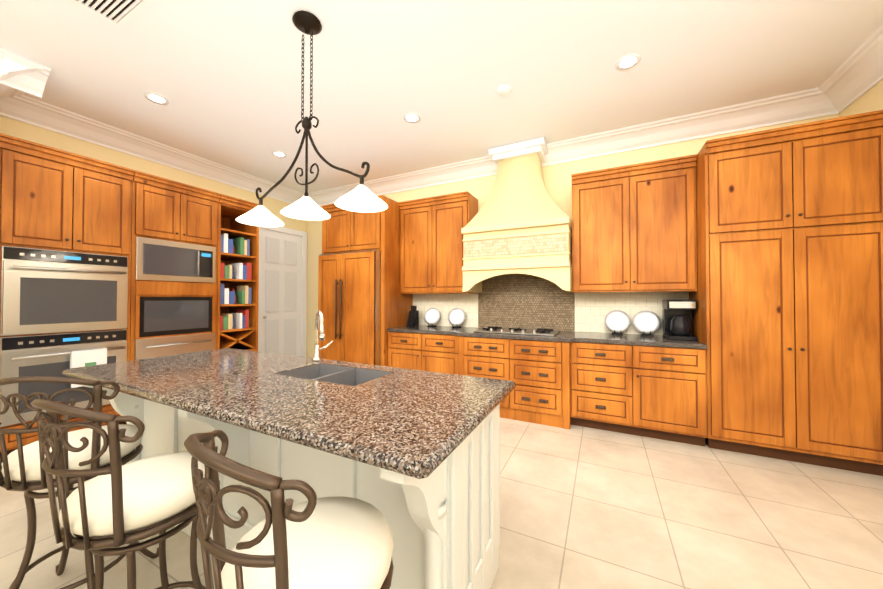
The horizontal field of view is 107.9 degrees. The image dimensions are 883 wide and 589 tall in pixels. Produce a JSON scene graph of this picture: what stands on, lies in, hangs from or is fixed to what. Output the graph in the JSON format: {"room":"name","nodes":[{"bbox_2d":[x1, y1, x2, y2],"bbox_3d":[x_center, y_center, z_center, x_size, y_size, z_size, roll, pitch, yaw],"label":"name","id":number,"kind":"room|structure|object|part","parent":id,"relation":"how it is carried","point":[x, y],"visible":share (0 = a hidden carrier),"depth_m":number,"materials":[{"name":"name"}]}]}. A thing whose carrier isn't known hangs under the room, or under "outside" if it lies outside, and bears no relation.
{"room":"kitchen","nodes":[
{"label":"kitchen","id":0,"kind":"room"},
{"bbox_2d":[0,115,305,231],"bbox_3d":[-3.861,-0.230,2.370,0.830,3.100,7.440,0,-1,27],"label":"wall","id":1,"kind":"structure","parent":0,"point":[43,136],"depth_m":3.69,"materials":[{"name":"beige paint"}]},
{"bbox_2d":[0,85,43,116],"bbox_3d":[-3.543,-1.691,2.644,0.450,0.170,0.220,0,-1,27],"label":"crown molding","id":2,"kind":"structure","parent":1,"relation":"attached to","point":[14,102],"depth_m":2.88,"materials":[{"name":"white"}]},
{"bbox_2d":[0,48,50,100],"bbox_3d":[-4.117,-1.716,0.706,0.220,0.170,4.200,0,-1,27],"label":"crown molding","id":3,"kind":"structure","parent":1,"relation":"attached to","point":[19,74],"depth_m":2.48,"materials":[{"name":"white"}]},
{"bbox_2d":[0,102,303,203],"bbox_3d":[-3.188,-1.671,4.144,0.220,0.170,3.220,0,-1,27],"label":"crown molding","id":4,"kind":"structure","parent":1,"relation":"attached to","point":[50,117],"depth_m":3.67,"materials":[{"name":"white"}]},
{"bbox_2d":[258,226,306,356],"bbox_3d":[-2.665,0.115,5.369,0.030,2.490,0.980,0,-1,27],"label":"door","id":5,"kind":"structure","parent":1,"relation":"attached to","point":[282,234],"depth_m":5.40,"materials":[{"name":"white wood"}]},
{"bbox_2d":[265,237,296,355],"bbox_3d":[-2.668,0.110,5.370,0.012,2.060,0.580,0,-1,27],"label":"panels","id":6,"kind":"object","parent":5,"relation":"attached to","point":[272,301],"depth_m":5.31,"materials":[{"name":"white wood"}]},
{"bbox_2d":[0,417,882,588],"bbox_3d":[-1.125,1.335,1.146,9.700,0.060,7.740,0,-1,27],"label":"floor","id":7,"kind":"structure","parent":0,"point":[581,507],"depth_m":1.84,"materials":[{"name":"tile"}]},
{"bbox_2d":[0,133,134,461],"bbox_3d":[-3.483,0.048,2.937,0.748,2.560,0.798,0,-1,27],"label":"tall cabinet","id":8,"kind":"object","parent":7,"relation":"on","point":[65,255],"visible":0.88,"depth_m":2.74,"materials":[{"name":"brown wood"}]},
{"bbox_3d":[-3.232,0.034,2.811,0.010,0.804,0.726,0,-1,27],"label":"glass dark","id":9,"kind":"part","parent":8,"relation":"part of","materials":[{"name":"black"}]},
{"bbox_3d":[-3.213,0.406,2.797,0.002,1.080,0.568,0,-1,27],"label":"oven glass","id":10,"kind":"part","parent":8,"relation":"part of","materials":[{"name":"grey glass"}]},
{"bbox_2d":[0,376,158,588],"bbox_3d":[-1.552,0.803,1.358,0.418,1.015,0.464,0,-1,-15],"label":"bar stool","id":11,"kind":"object","parent":7,"relation":"on","point":[21,468],"visible":0.69,"depth_m":1.25,"materials":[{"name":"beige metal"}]},
{"bbox_2d":[1,424,142,481],"bbox_3d":[-1.558,0.659,1.384,0.403,0.097,0.403,0,-1,27],"label":"cushion","id":12,"kind":"object","parent":11,"relation":"on","point":[28,468],"depth_m":1.26,"materials":[{"name":"beige fabric"}]},
{"bbox_2d":[30,399,219,588],"bbox_3d":[-1.012,0.800,1.082,0.417,1.015,0.464,0,-1,20],"label":"bar stool","id":13,"kind":"object","parent":7,"relation":"on","point":[117,504],"visible":0.92,"depth_m":0.95,"materials":[{"name":"beige"}]},
{"bbox_2d":[59,451,219,536],"bbox_3d":[-1.004,0.655,1.106,0.402,0.097,0.402,0,-1,27],"label":"cushion","id":14,"kind":"object","parent":13,"relation":"on","point":[158,493],"depth_m":0.99,"materials":[{"name":"beige fabric"}]},
{"bbox_2d":[126,170,220,423],"bbox_3d":[-3.139,0.058,3.660,0.715,2.560,0.796,0,-1,27],"label":"tall cabinet","id":15,"kind":"object","parent":7,"relation":"on","point":[174,260],"visible":0.56,"depth_m":3.47,"materials":[{"name":"brown wood"}]},
{"bbox_3d":[-2.885,-0.064,3.523,0.026,0.900,0.616,0,-1,27],"label":"oven glass","id":16,"kind":"part","parent":15,"relation":"part of","materials":[{"name":"grey glass"}]},
{"bbox_3d":[-2.756,-0.356,3.763,0.008,0.310,0.140,0,-1,27],"label":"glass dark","id":17,"kind":"part","parent":15,"relation":"part of","materials":[{"name":"black glass"}]},
{"bbox_2d":[217,194,258,351],"bbox_3d":[-2.856,0.065,4.258,0.685,2.560,0.518,0,-1,27],"label":"open shelf unit","id":18,"kind":"object","parent":7,"relation":"on","point":[237,283],"visible":0.5,"depth_m":4.24,"materials":[{"name":"brown wood"}]},
{"bbox_2d":[184,430,393,588],"bbox_3d":[-0.339,0.796,0.789,0.416,1.014,0.465,-1,-1,37],"label":"bar stool","id":19,"kind":"object","parent":7,"relation":"on","point":[313,541],"visible":1,"depth_m":0.70,"materials":[{"name":"beige fabric"}]},
{"bbox_2d":[221,496,393,588],"bbox_3d":[-0.325,0.652,0.810,0.402,0.097,0.402,0,-1,27],"label":"cushion","id":20,"kind":"object","parent":19,"relation":"on","point":[346,542],"depth_m":0.77,"materials":[{"name":"beige fabric"}]},
{"bbox_2d":[81,385,502,588],"bbox_3d":[-0.891,0.887,1.687,2.229,0.850,0.805,0,-1,27],"label":"kitchen island","id":21,"kind":"object","parent":7,"relation":"on","point":[444,527],"depth_m":1.30,"materials":[{"name":"white wood"}]},
{"bbox_2d":[66,348,513,479],"bbox_3d":[-0.894,0.442,1.697,2.330,0.040,0.870,0,-1,27],"label":"island countertop","id":22,"kind":"structure","parent":21,"relation":"on","point":[406,422],"depth_m":1.27,"materials":[{"name":"stone"}]},
{"bbox_2d":[312,310,333,360],"bbox_3d":[-0.742,0.261,2.015,0.218,0.327,0.224,0,-1,27],"label":"faucet","id":23,"kind":"object","parent":22,"relation":"on","point":[321,335],"visible":1,"depth_m":2.05,"materials":[{"name":"silver metal"}]},
{"bbox_2d":[282,364,385,383],"bbox_3d":[-0.579,0.534,1.733,0.560,0.216,0.320,0,-1,27],"label":"sink","id":24,"kind":"object","parent":22,"relation":"in","point":[336,373],"depth_m":1.84,"materials":[{"name":"grey metal"}]},
{"bbox_2d":[318,195,412,365],"bbox_3d":[-1.127,0.036,4.664,1.120,2.630,0.877,0,-1,27],"label":"refrigerator","id":25,"kind":"object","parent":7,"relation":"on","point":[364,304],"visible":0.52,"depth_m":4.31,"materials":[{"name":"brown wood"}]},
{"bbox_2d":[387,329,450,373],"bbox_3d":[-0.113,0.916,4.276,1.024,0.860,0.642,0,-1,27],"label":"base cabinet","id":26,"kind":"object","parent":7,"relation":"on","point":[431,352],"depth_m":4.00,"materials":[{"name":"brown wood"}]},
{"bbox_2d":[451,333,574,428],"bbox_3d":[0.860,0.909,3.767,1.281,0.860,0.680,0,-1,27],"label":"base cabinet","id":27,"kind":"object","parent":7,"relation":"on","point":[541,394],"depth_m":3.35,"materials":[{"name":"brown wood"}]},
{"bbox_2d":[395,325,706,348],"bbox_3d":[0.900,0.459,3.733,3.326,0.040,0.715,0,-1,27],"label":"countertop","id":28,"kind":"structure","parent":27,"relation":"on","point":[628,339],"depth_m":3.35,"materials":[{"name":"grey stone"}]},
{"bbox_2d":[407,306,418,326],"bbox_3d":[-0.407,0.303,4.556,0.100,0.290,0.160,0,-1,27],"label":"knife block","id":29,"kind":"object","parent":28,"relation":"on","point":[413,318],"visible":1,"depth_m":4.53,"materials":[{"name":"black wood"}]},
{"bbox_2d":[424,308,439,326],"bbox_3d":[-0.134,0.317,4.542,0.250,0.262,0.127,0,-1,27],"label":"decorative plate","id":30,"kind":"object","parent":28,"relation":"on","point":[431,317],"visible":1,"depth_m":4.52,"materials":[{"name":"white ceramic"}]},
{"bbox_2d":[448,308,464,327],"bbox_3d":[0.205,0.315,4.372,0.250,0.262,0.127,0,-1,27],"label":"decorative plate","id":31,"kind":"object","parent":28,"relation":"on","point":[456,317],"visible":1,"depth_m":4.35,"materials":[{"name":"white ceramic"}]},
{"bbox_2d":[473,326,559,335],"bbox_3d":[0.880,0.413,3.752,0.900,0.050,0.520,0,-1,27],"label":"cooktop","id":32,"kind":"object","parent":28,"relation":"in","point":[538,332],"visible":0.98,"depth_m":3.61,"materials":[{"name":"silver metal"}]},
{"bbox_2d":[605,310,630,334],"bbox_3d":[1.922,0.304,3.512,0.250,0.262,0.127,0,-1,27],"label":"decorative plate","id":33,"kind":"object","parent":28,"relation":"on","point":[618,322],"visible":1,"depth_m":3.49,"materials":[{"name":"white ceramic"}]},
{"bbox_2d":[633,311,660,335],"bbox_3d":[2.163,0.302,3.391,0.250,0.262,0.127,0,-1,27],"label":"decorative plate","id":34,"kind":"object","parent":28,"relation":"on","point":[646,323],"visible":1,"depth_m":3.37,"materials":[{"name":"white ceramic"}]},
{"bbox_2d":[662,300,697,340],"bbox_3d":[2.320,0.240,3.155,0.248,0.380,0.301,0,-1,27],"label":"coffee maker","id":35,"kind":"object","parent":28,"relation":"on","point":[677,318],"visible":1,"depth_m":3.06,"materials":[{"name":"black plastic"}]},
{"bbox_3d":[2.306,0.299,3.106,0.164,0.190,0.164,0,-1,27],"label":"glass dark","id":36,"kind":"part","parent":35,"relation":"part of","materials":[{"name":"black glass"}]},
{"bbox_2d":[571,341,642,435],"bbox_3d":[1.702,0.904,3.366,0.585,0.860,0.642,0,-1,27],"label":"base cabinet","id":37,"kind":"object","parent":7,"relation":"on","point":[607,376],"depth_m":3.07,"materials":[{"name":"brown wood"}]},
{"bbox_2d":[643,345,706,445],"bbox_3d":[2.157,0.901,3.138,0.549,0.860,0.642,0,-1,27],"label":"base cabinet","id":38,"kind":"object","parent":7,"relation":"on","point":[654,386],"depth_m":2.84,"materials":[{"name":"brown wood"}]},
{"bbox_2d":[689,110,882,475],"bbox_3d":[2.878,0.011,2.767,1.076,2.630,0.680,0,-1,27],"label":"pantry cabinet","id":39,"kind":"object","parent":7,"relation":"on","point":[787,295],"visible":1,"depth_m":2.50,"materials":[{"name":"brown wood"}]},
{"bbox_2d":[0,0,882,192],"bbox_3d":[-1.125,-1.825,1.188,9.700,0.060,7.740,0,-1,27],"label":"ceiling","id":40,"kind":"structure","parent":0,"point":[223,77],"depth_m":2.52,"materials":[{"name":"white paint"}]},
{"bbox_2d":[71,0,153,27],"bbox_3d":[-1.996,-1.779,1.904,0.460,0.012,0.300,0,-1,27],"label":"ceiling air vent","id":41,"kind":"object","parent":40,"relation":"attached to","point":[120,13],"visible":0.98,"depth_m":1.99,"materials":[{"name":"white metal"}]},
{"bbox_2d":[144,93,168,104],"bbox_3d":[-2.577,-1.769,2.910,0.170,0.006,0.170,0,-1,27],"label":"recessed light","id":42,"kind":"object","parent":40,"relation":"attached to","point":[156,98],"visible":1,"depth_m":2.90,"materials":[{"name":"white paint"}]},
{"bbox_2d":[272,151,286,156],"bbox_3d":[-2.030,-1.754,4.023,0.170,0.006,0.170,0,-1,27],"label":"recessed light","id":43,"kind":"object","parent":40,"relation":"attached to","point":[278,154],"visible":1,"depth_m":4.03,"materials":[{"name":"white paint"}]},
{"bbox_2d":[236,11,387,226],"bbox_3d":[-0.878,-1.150,2.095,1.224,1.265,0.304,0,-1,27],"label":"pendant light","id":44,"kind":"object","parent":40,"relation":"hanging from","point":[361,197],"visible":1,"depth_m":2.08,"materials":[{"name":"grey metal"}]},
{"bbox_2d":[403,113,419,122],"bbox_3d":[-0.295,-1.765,3.221,0.170,0.006,0.170,0,-1,27],"label":"recessed light","id":45,"kind":"object","parent":40,"relation":"attached to","point":[411,118],"visible":1,"depth_m":3.22,"materials":[{"name":"white paint"}]},
{"bbox_2d":[497,84,511,95],"bbox_3d":[0.540,-1.759,2.780,0.130,0.030,0.130,0,-1,27],"label":"recessed light","id":46,"kind":"object","parent":40,"relation":"attached to","point":[504,90],"visible":0.98,"depth_m":2.75,"materials":[{"name":"white"}]},
{"bbox_2d":[615,54,640,70],"bbox_3d":[1.426,-1.775,2.459,0.170,0.006,0.170,0,-1,27],"label":"recessed light","id":47,"kind":"object","parent":40,"relation":"attached to","point":[629,61],"visible":1,"depth_m":2.46,"materials":[{"name":"white paint"}]},
{"bbox_2d":[467,341,554,356],"bbox_3d":[0.764,0.583,3.461,3.180,0.079,0.081,0,-1,27],"label":"drawer","id":48,"kind":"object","parent":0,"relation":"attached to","point":[538,350],"depth_m":3.39,"materials":[{"name":"brown wood"}]},
{"bbox_2d":[306,114,838,357],"bbox_3d":[0.560,-0.203,4.383,6.930,3.100,0.120,0,-1,27],"label":"wall","id":49,"kind":"structure","parent":0,"point":[557,180],"depth_m":3.93,"materials":[{"name":"beige paint"}]},
{"bbox_2d":[398,191,477,293],"bbox_3d":[-0.053,-0.648,4.404,1.034,1.270,0.395,0,-1,27],"label":"upper cabinet","id":50,"kind":"object","parent":49,"relation":"attached to","point":[431,249],"visible":0.85,"depth_m":4.25,"materials":[{"name":"brown wood"}]},
{"bbox_2d":[461,137,571,292],"bbox_3d":[0.901,-0.894,3.812,1.194,1.726,0.605,0,-1,27],"label":"range hood","id":51,"kind":"object","parent":49,"relation":"attached to","point":[516,231],"visible":0.92,"depth_m":3.67,"materials":[{"name":"beige paint"}]},
{"bbox_2d":[413,292,688,334],"bbox_3d":[1.057,0.209,4.050,3.326,0.464,0.014,0,-1,27],"label":"backsplash","id":52,"kind":"structure","parent":49,"relation":"attached to","point":[574,312],"depth_m":3.93,"materials":[{"name":"tile"}]},
{"bbox_2d":[308,88,815,205],"bbox_3d":[0.376,-1.669,4.304,6.450,0.170,0.220,0,-1,27],"label":"crown molding","id":53,"kind":"structure","parent":49,"relation":"attached to","point":[800,105],"depth_m":3.46,"materials":[{"name":"white"}]},
{"bbox_2d":[571,154,696,292],"bbox_3d":[1.973,-0.661,3.389,1.086,1.270,0.395,0,-1,27],"label":"upper cabinet","id":54,"kind":"object","parent":49,"relation":"attached to","point":[634,227],"visible":1,"depth_m":3.22,"materials":[{"name":"brown wood"}]},
{"bbox_2d":[839,80,882,116],"bbox_3d":[1.910,-0.268,-0.522,0.120,3.100,7.440,0,-1,27],"label":"wall","id":55,"kind":"structure","parent":0,"point":[871,100],"depth_m":2.54,"materials":[{"name":"beige paint"}]},
{"bbox_2d":[808,25,882,118],"bbox_3d":[1.758,-1.731,-0.426,0.220,0.170,7.440,0,-1,27],"label":"crown molding","id":56,"kind":"structure","parent":55,"relation":"attached to","point":[855,76],"depth_m":2.53,"materials":[{"name":"white"}]}
]}

